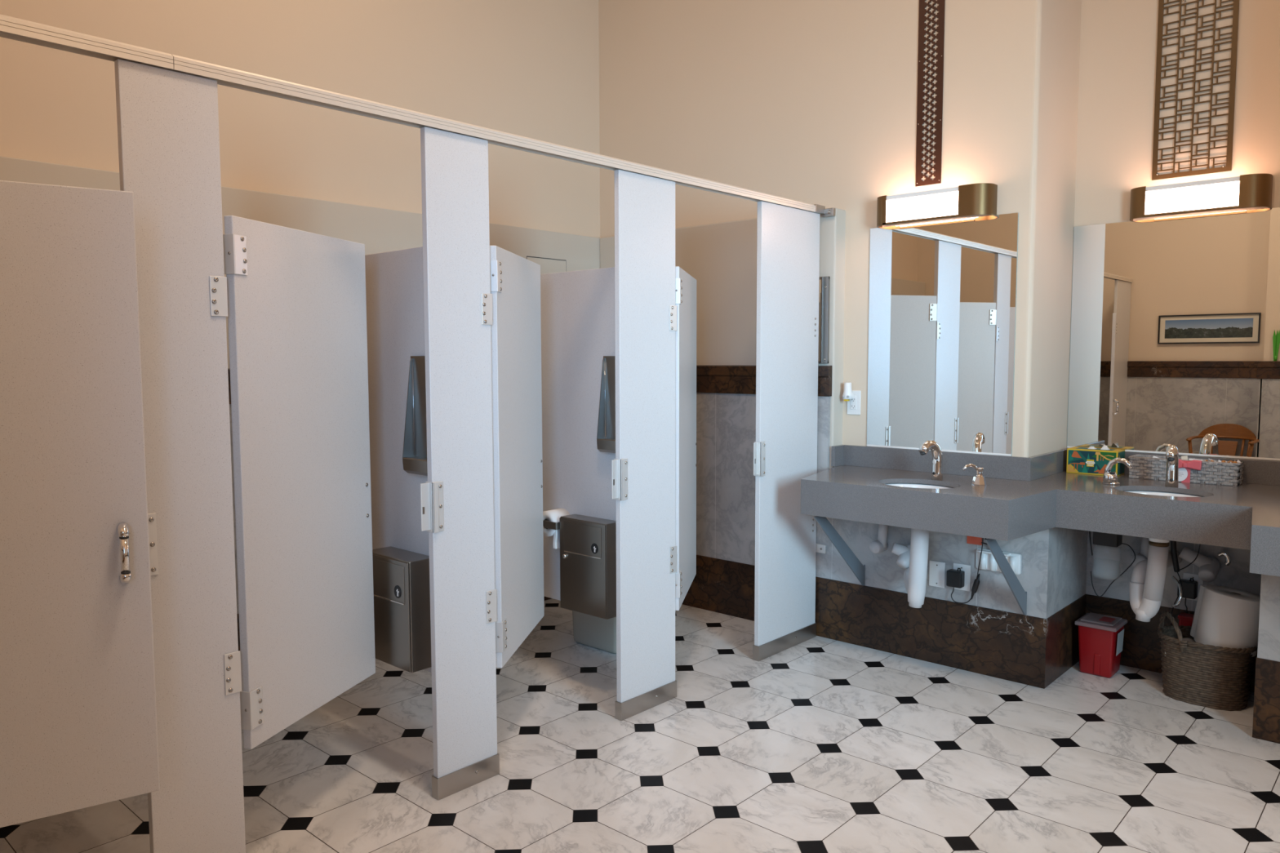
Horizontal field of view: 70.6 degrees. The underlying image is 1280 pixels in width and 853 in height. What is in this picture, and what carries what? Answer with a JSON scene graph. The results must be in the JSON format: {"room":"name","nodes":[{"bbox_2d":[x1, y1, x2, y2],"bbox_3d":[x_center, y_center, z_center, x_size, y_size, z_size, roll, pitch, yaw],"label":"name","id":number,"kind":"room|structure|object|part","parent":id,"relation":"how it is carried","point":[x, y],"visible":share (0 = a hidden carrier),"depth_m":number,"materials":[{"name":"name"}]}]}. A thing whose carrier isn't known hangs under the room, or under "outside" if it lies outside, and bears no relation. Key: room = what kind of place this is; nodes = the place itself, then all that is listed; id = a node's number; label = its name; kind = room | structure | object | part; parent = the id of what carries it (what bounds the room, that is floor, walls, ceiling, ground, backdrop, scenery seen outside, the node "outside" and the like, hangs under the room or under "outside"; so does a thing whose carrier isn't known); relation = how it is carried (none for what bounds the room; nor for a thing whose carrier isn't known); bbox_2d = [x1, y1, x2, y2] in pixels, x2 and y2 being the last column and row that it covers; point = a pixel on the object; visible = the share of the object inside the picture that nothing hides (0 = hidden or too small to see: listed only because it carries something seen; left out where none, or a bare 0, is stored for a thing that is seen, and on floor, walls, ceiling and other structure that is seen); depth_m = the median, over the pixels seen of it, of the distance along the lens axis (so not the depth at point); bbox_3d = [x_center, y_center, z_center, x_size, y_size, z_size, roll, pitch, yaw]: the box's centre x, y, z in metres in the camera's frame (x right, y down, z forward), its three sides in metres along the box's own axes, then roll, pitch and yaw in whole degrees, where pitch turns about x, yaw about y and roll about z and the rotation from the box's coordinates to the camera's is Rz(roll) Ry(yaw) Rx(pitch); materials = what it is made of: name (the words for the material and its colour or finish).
{"room":"public restroom","nodes":[
{"label":"public restroom","id":0,"kind":"room"},
{"bbox_2d":[0,0,599,368],"bbox_3d":[-1.553,-0.923,4.158,0.235,4.000,5.400,4,6,42],"label":"wall","id":1,"kind":"structure","parent":0,"point":[530,68],"depth_m":4.25,"materials":[{"name":"beige paint"}]},
{"bbox_2d":[227,368,231,404],"bbox_3d":[-1.669,-0.175,3.881,0.038,0.150,4.210,4,6,42],"label":"trim","id":2,"kind":"structure","parent":1,"relation":"attached to","point":[228,371],"depth_m":3.80,"materials":[{"name":"brown stone"}]},
{"bbox_2d":[229,404,238,613],"bbox_3d":[-1.677,0.349,3.923,0.020,0.902,4.260,4,6,42],"label":"trim","id":3,"kind":"structure","parent":1,"relation":"attached to","point":[230,415],"depth_m":3.85,"materials":[{"name":"grey stone"}]},
{"bbox_2d":[236,595,551,650],"bbox_3d":[-1.668,0.947,3.972,0.025,0.298,4.225,4,6,42],"label":"baseboard","id":4,"kind":"structure","parent":1,"relation":"attached to","point":[544,597],"depth_m":3.89,"materials":[{"name":"brown stone"}]},
{"bbox_2d":[526,256,566,274],"bbox_3d":[-0.526,-0.776,5.126,0.003,0.354,0.299,4,6,42],"label":"access panel","id":5,"kind":"object","parent":1,"relation":"attached to","point":[548,265],"visible":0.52,"depth_m":5.13,"materials":[{"name":"grey paint"}]},
{"bbox_2d":[0,598,1279,852],"bbox_3d":[0.447,1.261,2.509,5.750,0.120,5.600,4,6,42],"label":"floor","id":6,"kind":"structure","parent":0,"point":[816,744],"depth_m":3.07,"materials":[{"name":"tile"}]},
{"bbox_2d":[114,58,245,852],"bbox_3d":[-1.141,0.183,2.238,0.040,2.080,0.266,4,6,42],"label":"pilaster","id":7,"kind":"object","parent":6,"relation":"on","point":[167,121],"visible":0.8,"depth_m":2.24,"materials":[{"name":"grey laminate"}]},
{"bbox_2d":[222,215,375,749],"bbox_3d":[-0.979,0.138,2.639,0.073,1.395,0.614,1,4,15],"label":"door","id":8,"kind":"structure","parent":7,"relation":"attached to","point":[297,303],"depth_m":2.56,"materials":[{"name":"grey laminate"}]},
{"bbox_2d":[420,126,499,799],"bbox_3d":[-0.577,0.135,2.858,0.040,2.080,0.278,4,6,42],"label":"pilaster","id":9,"kind":"object","parent":6,"relation":"on","point":[457,502],"visible":1,"depth_m":2.85,"materials":[{"name":"grey laminate"}]},
{"bbox_2d":[364,246,431,672],"bbox_3d":[-1.139,0.091,3.372,1.471,1.403,0.037,4,6,42],"label":"divider panel","id":10,"kind":"object","parent":9,"relation":"attached to","point":[395,313],"visible":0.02,"depth_m":3.07,"materials":[{"name":"grey laminate"}]},
{"bbox_2d":[372,546,431,672],"bbox_3d":[-0.801,0.604,3.013,0.262,0.362,0.109,4,6,42],"label":"bin","id":11,"kind":"object","parent":10,"relation":"attached to","point":[401,577],"visible":0.68,"depth_m":2.94,"materials":[{"name":"silver metal"}]},
{"bbox_3d":[-0.833,0.607,2.978,0.258,0.355,0.005,4,6,42],"label":"door","id":12,"kind":"part","parent":11,"relation":"part of","materials":[{"name":"silver metal"}]},
{"bbox_2d":[402,355,427,475],"bbox_3d":[-0.692,-0.034,2.904,0.192,0.384,0.050,4,6,42],"label":"dispenser","id":13,"kind":"object","parent":10,"relation":"attached to","point":[415,443],"visible":0.58,"depth_m":2.96,"materials":[{"name":"silver metal"}]},
{"bbox_3d":[-0.761,-0.039,2.968,0.003,0.384,0.049,4,6,42],"label":"panel","id":14,"kind":"part","parent":13,"relation":"part of","materials":[{"name":"silver metal"}]},
{"bbox_2d":[402,456,427,475],"bbox_3d":[-0.692,0.131,2.916,0.186,0.053,0.047,4,6,42],"label":"tray","id":15,"kind":"object","parent":13,"relation":"on","point":[411,464],"depth_m":2.92,"materials":[{"name":"silver metal"}]},
{"bbox_3d":[-0.676,-0.035,2.922,0.186,0.384,0.003,4,6,42],"label":"panel","id":16,"kind":"part","parent":13,"relation":"part of","materials":[{"name":"silver metal"}]},
{"bbox_2d":[489,245,544,667],"bbox_3d":[-0.451,0.088,3.274,0.070,1.395,0.629,0,4,6],"label":"door","id":17,"kind":"structure","parent":9,"relation":"attached to","point":[514,279],"depth_m":3.18,"materials":[{"name":"grey laminate"}]},
{"bbox_2d":[572,610,616,653],"bbox_3d":[-0.163,0.866,4.380,0.328,0.390,0.199,4,6,42],"label":"waste bin","id":18,"kind":"object","parent":6,"relation":"on","point":[597,633],"visible":0.23,"depth_m":4.31,"materials":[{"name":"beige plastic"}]},
{"bbox_2d":[611,169,676,720],"bbox_3d":[0.016,0.084,3.510,0.040,2.080,0.364,4,6,42],"label":"pilaster","id":19,"kind":"object","parent":6,"relation":"on","point":[643,466],"visible":1,"depth_m":3.50,"materials":[{"name":"grey laminate"}]},
{"bbox_2d":[540,266,615,599],"bbox_3d":[-0.534,0.039,4.037,1.471,1.403,0.037,4,6,42],"label":"divider panel","id":20,"kind":"object","parent":19,"relation":"attached to","point":[577,308],"visible":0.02,"depth_m":3.77,"materials":[{"name":"grey laminate"}]},
{"bbox_2d":[542,508,569,548],"bbox_3d":[-0.360,0.428,3.825,0.108,0.154,0.095,4,6,42],"label":"toilet roll","id":21,"kind":"object","parent":20,"relation":"attached to","point":[553,515],"visible":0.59,"depth_m":3.78,"materials":[{"name":"white paper"}]},
{"bbox_2d":[542,514,616,619],"bbox_3d":[-0.244,0.567,3.724,0.358,0.385,0.106,4,6,42],"label":"bin","id":22,"kind":"object","parent":20,"relation":"attached to","point":[588,544],"visible":0.98,"depth_m":3.65,"materials":[{"name":"silver metal"}]},
{"bbox_3d":[-0.345,0.407,3.801,0.088,0.037,0.102,4,6,42],"label":"roll arm","id":23,"kind":"part","parent":22,"relation":"part of","materials":[{"name":"silver metal"}]},
{"bbox_3d":[-0.234,0.572,3.669,0.264,0.378,0.005,4,6,42],"label":"door","id":24,"kind":"part","parent":22,"relation":"part of","materials":[{"name":"silver metal"}]},
{"bbox_2d":[596,355,615,453],"bbox_3d":[-0.087,-0.086,3.569,0.192,0.384,0.050,4,6,42],"label":"dispenser","id":25,"kind":"object","parent":20,"relation":"attached to","point":[606,435],"visible":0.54,"depth_m":3.63,"materials":[{"name":"silver metal"}]},
{"bbox_3d":[-0.157,-0.090,3.632,0.003,0.384,0.049,4,6,42],"label":"panel","id":26,"kind":"part","parent":25,"relation":"part of","materials":[{"name":"silver metal"}]},
{"bbox_2d":[596,438,615,453],"bbox_3d":[-0.087,0.079,3.580,0.186,0.053,0.047,4,6,42],"label":"tray","id":27,"kind":"object","parent":25,"relation":"on","point":[604,445],"depth_m":3.60,"materials":[{"name":"silver metal"}]},
{"bbox_3d":[-0.071,-0.087,3.586,0.186,0.384,0.003,4,6,42],"label":"panel","id":28,"kind":"part","parent":25,"relation":"part of","materials":[{"name":"silver metal"}]},
{"bbox_2d":[675,266,696,610],"bbox_3d":[0.185,0.035,3.962,0.070,1.395,0.644,1,4,9],"label":"door","id":29,"kind":"structure","parent":19,"relation":"attached to","point":[685,284],"depth_m":3.84,"materials":[{"name":"grey laminate"}]},
{"bbox_2d":[752,200,826,661],"bbox_3d":[0.707,0.027,4.241,0.078,2.080,0.547,4,6,42],"label":"pilaster","id":30,"kind":"object","parent":6,"relation":"on","point":[785,445],"visible":1,"depth_m":4.22,"materials":[{"name":"grey laminate"}]},
{"bbox_2d":[1074,612,1127,677],"bbox_3d":[2.031,0.964,3.989,0.168,0.241,0.184,4,6,42],"label":"sharps container","id":31,"kind":"object","parent":6,"relation":"on","point":[1100,637],"visible":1,"depth_m":3.93,"materials":[{"name":"red plastic"}]},
{"bbox_3d":[2.031,0.858,3.981,0.168,0.026,0.184,4,6,42],"label":"lid","id":32,"kind":"part","parent":31,"relation":"part of","materials":[{"name":"grey plastic"}]},
{"bbox_2d":[1157,611,1257,711],"bbox_3d":[2.293,0.933,3.671,0.355,0.348,0.269,4,6,42],"label":"wicker basket","id":33,"kind":"object","parent":6,"relation":"on","point":[1196,673],"visible":0.9,"depth_m":3.58,"materials":[{"name":"brown wicker"}]},
{"bbox_3d":[2.167,0.826,3.699,0.044,0.139,0.214,0,4,5],"label":"handle","id":34,"kind":"part","parent":33,"relation":"part of","materials":[{"name":"brown wicker"}]},
{"bbox_2d":[1164,637,1195,656],"bbox_3d":[2.283,0.917,3.682,0.220,0.070,0.164,4,6,42],"label":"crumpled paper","id":35,"kind":"object","parent":33,"relation":"in","point":[1191,640],"visible":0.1,"depth_m":3.75,"materials":[{"name":"white paper"}]},
{"bbox_2d":[1177,612,1194,626],"bbox_3d":[2.395,0.952,3.826,0.208,0.287,0.062,4,6,42],"label":"container","id":36,"kind":"object","parent":33,"relation":"in","point":[1184,619],"visible":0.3,"depth_m":3.85,"materials":[{"name":"red plastic"}]},
{"bbox_2d":[1190,584,1260,657],"bbox_3d":[2.366,0.776,3.627,0.242,0.253,0.232,2,5,23],"label":"paper towel roll","id":37,"kind":"object","parent":33,"relation":"in","point":[1224,616],"visible":0.77,"depth_m":3.55,"materials":[{"name":"white paper"}]},
{"bbox_3d":[-1.830,0.242,1.483,0.038,2.080,0.452,4,6,42],"label":"pilaster","id":38,"kind":"object","parent":6,"relation":"on","visible":0},
{"bbox_2d":[0,180,159,827],"bbox_3d":[-1.382,0.176,1.821,0.688,1.347,0.072,-3,5,-33],"label":"door","id":39,"kind":"structure","parent":38,"relation":"attached to","point":[78,729],"depth_m":1.94,"materials":[{"name":"grey laminate"}]},
{"bbox_3d":[-1.129,0.278,1.979,0.022,0.134,0.044,-3,5,-33],"label":"pull handle","id":40,"kind":"part","parent":39,"relation":"part of","materials":[{"name":"silver metal"}]},
{"bbox_2d":[0,13,835,217],"bbox_3d":[-0.530,-0.916,2.800,0.098,0.052,4.270,4,6,42],"label":"rail","id":41,"kind":"object","parent":38,"relation":"attached to","point":[11,28],"visible":0.91,"depth_m":2.48,"materials":[{"name":"beige"}]},
{"bbox_3d":[-1.557,-0.838,1.708,0.043,0.038,1.266,4,6,42],"label":"rail","id":42,"kind":"part","parent":41,"relation":"part of","materials":[{"name":"beige paint"}]},
{"bbox_3d":[-0.140,-0.959,3.264,0.043,0.038,2.947,4,6,42],"label":"rail","id":43,"kind":"part","parent":41,"relation":"part of","materials":[{"name":"beige"}]},
{"bbox_2d":[598,0,1279,468],"bbox_3d":[1.965,-0.923,4.017,5.335,4.000,0.880,4,6,42],"label":"wall","id":44,"kind":"structure","parent":0,"point":[1051,104],"depth_m":4.21,"materials":[{"name":"beige paint"}]},
{"bbox_2d":[696,364,831,396],"bbox_3d":[0.343,-0.259,4.923,1.572,0.150,0.038,4,6,42],"label":"trim","id":45,"kind":"structure","parent":44,"relation":"attached to","point":[715,379],"depth_m":4.77,"materials":[{"name":"brown stone"}]},
{"bbox_2d":[817,276,830,363],"bbox_3d":[0.820,-0.524,4.480,0.256,0.421,0.022,4,6,42],"label":"framed mirror","id":46,"kind":"object","parent":44,"relation":"attached to","point":[824,284],"visible":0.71,"depth_m":4.41,"materials":[{"name":"silver glass"}]},
{"bbox_3d":[0.824,-0.523,4.484,0.248,0.420,0.010,4,6,42],"label":"glass","id":47,"kind":"part","parent":46,"relation":"part of","materials":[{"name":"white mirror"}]},
{"bbox_2d":[813,515,865,585],"bbox_3d":[0.916,0.507,4.146,0.024,0.535,0.462,4,6,42],"label":"bracket","id":48,"kind":"object","parent":44,"relation":"attached to","point":[851,560],"visible":0.75,"depth_m":4.16,"materials":[{"name":"grey metal"}]},
{"bbox_2d":[842,382,853,401],"bbox_3d":[1.016,-0.170,4.421,0.048,0.091,0.053,4,6,42],"label":"air freshener","id":49,"kind":"object","parent":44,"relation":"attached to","point":[847,394],"visible":1,"depth_m":4.40,"materials":[{"name":"white plastic"}]},
{"bbox_2d":[847,390,861,414],"bbox_3d":[1.049,-0.117,4.437,0.073,0.118,0.009,4,6,42],"label":"outlet plate","id":50,"kind":"object","parent":44,"relation":"attached to","point":[853,405],"visible":0.91,"depth_m":4.43,"materials":[{"name":"white plastic"}]},
{"bbox_2d":[850,395,857,409],"bbox_3d":[1.047,-0.117,4.435,0.034,0.068,0.003,4,6,42],"label":"socket","id":51,"kind":"object","parent":50,"relation":"attached to","point":[853,402],"depth_m":4.43,"materials":[{"name":"white plastic"}]},
{"bbox_2d":[869,524,888,553],"bbox_3d":[1.121,0.508,4.216,0.075,0.161,0.083,4,6,42],"label":"supply valve","id":52,"kind":"object","parent":44,"relation":"attached to","point":[881,544],"visible":0.87,"depth_m":4.20,"materials":[{"name":"grey plastic"}]},
{"bbox_2d":[891,542,910,569],"bbox_3d":[1.216,0.581,4.124,0.128,0.132,0.109,-1,4,-5],"label":"supply valve","id":53,"kind":"object","parent":44,"relation":"attached to","point":[902,551],"visible":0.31,"depth_m":4.11,"materials":[{"name":"grey plastic"}]},
{"bbox_2d":[915,0,945,186],"bbox_3d":[1.312,-1.664,4.079,0.121,1.128,0.008,4,6,42],"label":"decorative wall panel","id":54,"kind":"object","parent":44,"relation":"in","point":[940,36],"visible":1,"depth_m":4.09,"materials":[{"name":"brown metal"}]},
{"bbox_2d":[876,182,997,228],"bbox_3d":[1.313,-0.990,4.067,0.546,0.133,0.100,4,6,42],"label":"wall sconce","id":55,"kind":"object","parent":44,"relation":"attached to","point":[972,199],"visible":1,"depth_m":4.00,"materials":[{"name":"brown metal"}]},
{"bbox_2d":[885,191,958,222],"bbox_3d":[1.278,-0.990,4.082,0.399,0.109,0.066,4,6,42],"label":"diffuser","id":56,"kind":"object","parent":55,"relation":"attached to","point":[923,206],"depth_m":4.05,"materials":[{"name":"white"}]},
{"bbox_3d":[1.313,-0.989,4.067,0.486,0.130,0.100,4,6,42],"label":"plate","id":57,"kind":"part","parent":55,"relation":"part of","materials":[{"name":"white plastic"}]},
{"bbox_2d":[928,560,945,587],"bbox_3d":[1.341,0.667,4.080,0.074,0.116,0.008,4,6,42],"label":"outlet plate","id":58,"kind":"object","parent":44,"relation":"attached to","point":[936,569],"visible":1,"depth_m":4.08,"materials":[{"name":"white plastic"}]},
{"bbox_2d":[866,213,1018,456],"bbox_3d":[1.361,-0.409,4.132,0.694,1.046,0.008,4,6,42],"label":"wall mirror","id":59,"kind":"object","parent":44,"relation":"attached to","point":[942,300],"visible":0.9,"depth_m":4.11,"materials":[{"name":"silver glass"}]},
{"bbox_2d":[952,563,970,591],"bbox_3d":[1.424,0.667,4.004,0.078,0.116,0.009,4,6,42],"label":"outlet plate","id":60,"kind":"object","parent":44,"relation":"attached to","point":[966,568],"visible":0.64,"depth_m":3.99,"materials":[{"name":"white plastic"}]},
{"bbox_2d":[946,537,983,603],"bbox_3d":[1.429,0.618,3.957,0.164,0.331,0.047,4,6,42],"label":"power adapter","id":61,"kind":"object","parent":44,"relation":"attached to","point":[954,578],"visible":0.98,"depth_m":3.97,"materials":[{"name":"black plastic"}]},
{"bbox_2d":[966,535,982,545],"bbox_3d":[1.463,0.456,3.951,0.066,0.120,0.008,4,6,42],"label":"tag","id":62,"kind":"object","parent":44,"relation":"attached to","point":[971,540],"visible":0.42,"depth_m":3.95,"materials":[{"name":"orange plastic"}]},
{"bbox_2d":[682,555,1279,743],"bbox_3d":[1.812,0.931,4.054,5.030,0.298,0.565,4,6,42],"label":"baseboard","id":63,"kind":"structure","parent":44,"relation":"attached to","point":[1027,650],"depth_m":4.06,"materials":[{"name":"brown stone"}]},
{"bbox_2d":[696,392,1279,662],"bbox_3d":[1.839,0.330,4.040,5.030,0.902,0.640,4,6,42],"label":"wall tiles","id":64,"kind":"structure","parent":44,"relation":"attached to","point":[1057,563],"depth_m":4.14,"materials":[{"name":"grey stone"}]},
{"bbox_2d":[976,537,1022,574],"bbox_3d":[1.534,0.555,3.877,0.190,0.143,0.036,4,6,42],"label":"junction box","id":65,"kind":"object","parent":44,"relation":"attached to","point":[988,562],"visible":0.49,"depth_m":3.88,"materials":[{"name":"white plastic"}]},
{"bbox_2d":[985,538,1026,615],"bbox_3d":[1.475,0.543,3.640,0.024,0.535,0.462,4,6,42],"label":"bracket","id":66,"kind":"object","parent":44,"relation":"attached to","point":[1020,596],"visible":0.77,"depth_m":3.66,"materials":[{"name":"grey metal"}]},
{"bbox_2d":[800,444,1279,576],"bbox_3d":[2.186,0.297,3.390,3.249,0.254,1.130,4,6,42],"label":"countertop","id":67,"kind":"structure","parent":44,"relation":"attached to","point":[1020,496],"depth_m":3.60,"materials":[{"name":"grey stone"}]},
{"bbox_2d":[886,483,953,488],"bbox_3d":[1.178,0.338,3.827,0.372,0.155,0.298,4,6,42],"label":"sink","id":68,"kind":"object","parent":67,"relation":"in","point":[904,485],"visible":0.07,"depth_m":3.96,"materials":[{"name":"white ceramic"}]},
{"bbox_2d":[903,528,928,608],"bbox_3d":[1.214,0.584,3.979,0.100,0.354,0.357,1,4,16],"label":"drain pipe","id":69,"kind":"object","parent":68,"relation":"attached to","point":[914,576],"visible":0.81,"depth_m":3.82,"materials":[{"name":"grey plastic"}]},
{"bbox_2d":[918,440,942,479],"bbox_3d":[1.258,0.146,3.912,0.142,0.175,0.047,-3,5,-36],"label":"faucet","id":70,"kind":"object","parent":67,"relation":"on","point":[937,456],"visible":1,"depth_m":3.92,"materials":[{"name":"silver metal"}]},
{"bbox_2d":[962,463,986,485],"bbox_3d":[1.386,0.199,3.756,0.124,0.092,0.057,-2,5,-28],"label":"soap pump","id":71,"kind":"object","parent":67,"relation":"on","point":[978,480],"visible":1,"depth_m":3.75,"materials":[{"name":"silver metal"}]},
{"bbox_3d":[1.371,0.169,3.746,0.091,0.032,0.014,-2,5,-28],"label":"spout","id":72,"kind":"part","parent":71,"relation":"part of","materials":[{"name":"silver metal"}]},
{"bbox_2d":[1066,444,1124,475],"bbox_3d":[2.080,0.148,4.128,0.214,0.132,0.119,4,6,42],"label":"tissue box","id":73,"kind":"object","parent":67,"relation":"on","point":[1091,460],"visible":0.92,"depth_m":4.09,"materials":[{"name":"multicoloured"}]},
{"bbox_2d":[1076,447,1116,450],"bbox_3d":[2.081,0.102,4.125,0.153,0.001,0.077,4,6,42],"label":"tissue","id":74,"kind":"object","parent":73,"relation":"on","point":[1078,447],"depth_m":4.11,"materials":[{"name":"white paper"}]},
{"bbox_2d":[1088,531,1135,596],"bbox_3d":[2.016,0.568,3.873,0.182,0.342,0.093,3,5,33],"label":"reservoir","id":75,"kind":"object","parent":67,"relation":"attached to","point":[1099,538],"visible":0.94,"depth_m":3.85,"materials":[{"name":"black plastic"}]},
{"bbox_2d":[1102,457,1133,484],"bbox_3d":[1.989,0.185,3.764,0.114,0.114,0.058,4,6,42],"label":"faucet","id":76,"kind":"object","parent":67,"relation":"on","point":[1109,477],"visible":1,"depth_m":3.76,"materials":[{"name":"silver metal"}]},
{"bbox_2d":[1123,490,1204,497],"bbox_3d":[2.071,0.354,3.589,0.372,0.155,0.298,4,6,42],"label":"sink","id":77,"kind":"object","parent":67,"relation":"in","point":[1147,492],"visible":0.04,"depth_m":3.70,"materials":[{"name":"white ceramic"}]},
{"bbox_2d":[1128,537,1182,622],"bbox_3d":[2.162,0.598,3.769,0.149,0.355,0.430,4,6,42],"label":"drain pipe","id":78,"kind":"object","parent":77,"relation":"attached to","point":[1146,586],"visible":0.94,"depth_m":3.61,"materials":[{"name":"grey plastic"}]},
{"bbox_3d":[2.172,0.595,3.795,0.377,0.106,0.072,-4,6,-39],"label":"trap arm","id":79,"kind":"part","parent":78,"relation":"part of","materials":[{"name":"grey plastic"}]},
{"bbox_2d":[1171,575,1182,607],"bbox_3d":[2.248,0.695,3.795,0.035,0.126,0.070,0,4,-1],"label":"supply hose","id":80,"kind":"object","parent":78,"relation":"attached to","point":[1173,577],"visible":1,"depth_m":3.77,"materials":[{"name":"silver metal"}]},
{"bbox_2d":[1164,444,1178,487],"bbox_3d":[2.157,0.161,3.667,0.047,0.175,0.142,3,5,34],"label":"faucet","id":81,"kind":"object","parent":67,"relation":"on","point":[1171,452],"visible":1,"depth_m":3.69,"materials":[{"name":"silver metal"}]},
{"bbox_2d":[1170,540,1200,625],"bbox_3d":[2.276,0.647,3.775,0.106,0.504,0.250,3,5,35],"label":"cable","id":82,"kind":"object","parent":67,"relation":"hanging from","point":[1173,544],"visible":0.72,"depth_m":3.74,"materials":[{"name":"black plastic"}]},
{"bbox_2d":[1128,453,1244,486],"bbox_3d":[2.330,0.184,3.871,0.414,0.099,0.146,4,6,42],"label":"woven basket","id":83,"kind":"object","parent":67,"relation":"on","point":[1144,466],"visible":0.89,"depth_m":3.81,"materials":[{"name":"grey wicker"}]},
{"bbox_3d":[2.316,0.187,3.899,0.255,0.064,0.090,4,6,42],"label":"bundle","id":84,"kind":"object","parent":83,"relation":"in","visible":0},
{"bbox_2d":[1181,455,1187,459],"bbox_3d":[2.323,0.140,3.855,0.029,0.033,0.011,4,6,42],"label":"paper packet","id":85,"kind":"object","parent":84,"relation":"on","point":[1185,457],"visible":0.57,"depth_m":3.85,"materials":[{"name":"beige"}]},
{"bbox_2d":[831,444,1279,485],"bbox_3d":[2.352,0.206,3.567,3.249,0.100,0.635,4,6,42],"label":"backsplash","id":86,"kind":"structure","parent":44,"relation":"attached to","point":[1003,467],"depth_m":4.07,"materials":[{"name":"grey stone"}]},
{"bbox_2d":[1131,537,1149,566],"bbox_3d":[2.202,0.539,3.960,0.071,0.162,0.083,4,6,42],"label":"supply valve","id":87,"kind":"object","parent":44,"relation":"attached to","point":[1143,555],"visible":0.51,"depth_m":3.94,"materials":[{"name":"grey plastic"}]},
{"bbox_2d":[1066,207,1279,461],"bbox_3d":[2.380,-0.390,3.920,0.969,1.034,0.008,4,6,42],"label":"wall mirror","id":88,"kind":"object","parent":44,"relation":"attached to","point":[1175,332],"visible":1,"depth_m":3.94,"materials":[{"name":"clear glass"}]},
{"bbox_2d":[1182,572,1203,600],"bbox_3d":[2.367,0.688,3.872,0.074,0.114,0.009,4,6,42],"label":"outlet plate","id":89,"kind":"object","parent":44,"relation":"attached to","point":[1186,575],"visible":0.44,"depth_m":3.87,"materials":[{"name":"white plastic"}]},
{"bbox_2d":[1177,577,1197,613],"bbox_3d":[2.339,0.721,3.864,0.068,0.152,0.044,4,6,42],"label":"power adapter","id":90,"kind":"object","parent":89,"relation":"attached to","point":[1189,588],"visible":0.94,"depth_m":3.84,"materials":[{"name":"black plastic"}]},
{"bbox_2d":[1151,0,1239,180],"bbox_3d":[2.361,-1.668,3.834,0.297,1.188,0.012,4,6,42],"label":"decorative wall panel","id":91,"kind":"object","parent":44,"relation":"in","point":[1155,175],"visible":1,"depth_m":3.85,"materials":[{"name":"gold metal"}]},
{"bbox_2d":[1129,173,1272,221],"bbox_3d":[2.359,-0.969,3.832,0.517,0.131,0.100,4,6,42],"label":"wall sconce","id":92,"kind":"object","parent":44,"relation":"attached to","point":[1251,190],"visible":1,"depth_m":3.78,"materials":[{"name":"brown metal"}]},
{"bbox_2d":[1144,181,1239,214],"bbox_3d":[2.341,-0.967,3.830,0.386,0.107,0.066,4,6,42],"label":"diffuser","id":93,"kind":"object","parent":92,"relation":"attached to","point":[1195,196],"depth_m":3.80,"materials":[{"name":"white"}]},
{"bbox_3d":[2.359,-0.967,3.832,0.457,0.128,0.100,4,6,42],"label":"plate","id":94,"kind":"part","parent":92,"relation":"part of","materials":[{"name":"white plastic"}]},
{"bbox_2d":[1178,546,1231,582],"bbox_3d":[2.367,0.579,3.795,0.186,0.134,0.110,4,6,42],"label":"supply valve","id":95,"kind":"object","parent":44,"relation":"attached to","point":[1209,567],"visible":1,"depth_m":3.77,"materials":[{"name":"grey plastic"}]},
{"bbox_3d":[2.427,0.548,3.758,0.050,0.059,0.012,4,6,42],"label":"handle","id":96,"kind":"part","parent":95,"relation":"part of","materials":[{"name":"silver metal"}]},
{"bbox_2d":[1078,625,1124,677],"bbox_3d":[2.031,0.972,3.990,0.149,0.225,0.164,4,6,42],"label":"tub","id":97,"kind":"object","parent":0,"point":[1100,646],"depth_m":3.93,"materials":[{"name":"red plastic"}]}
]}

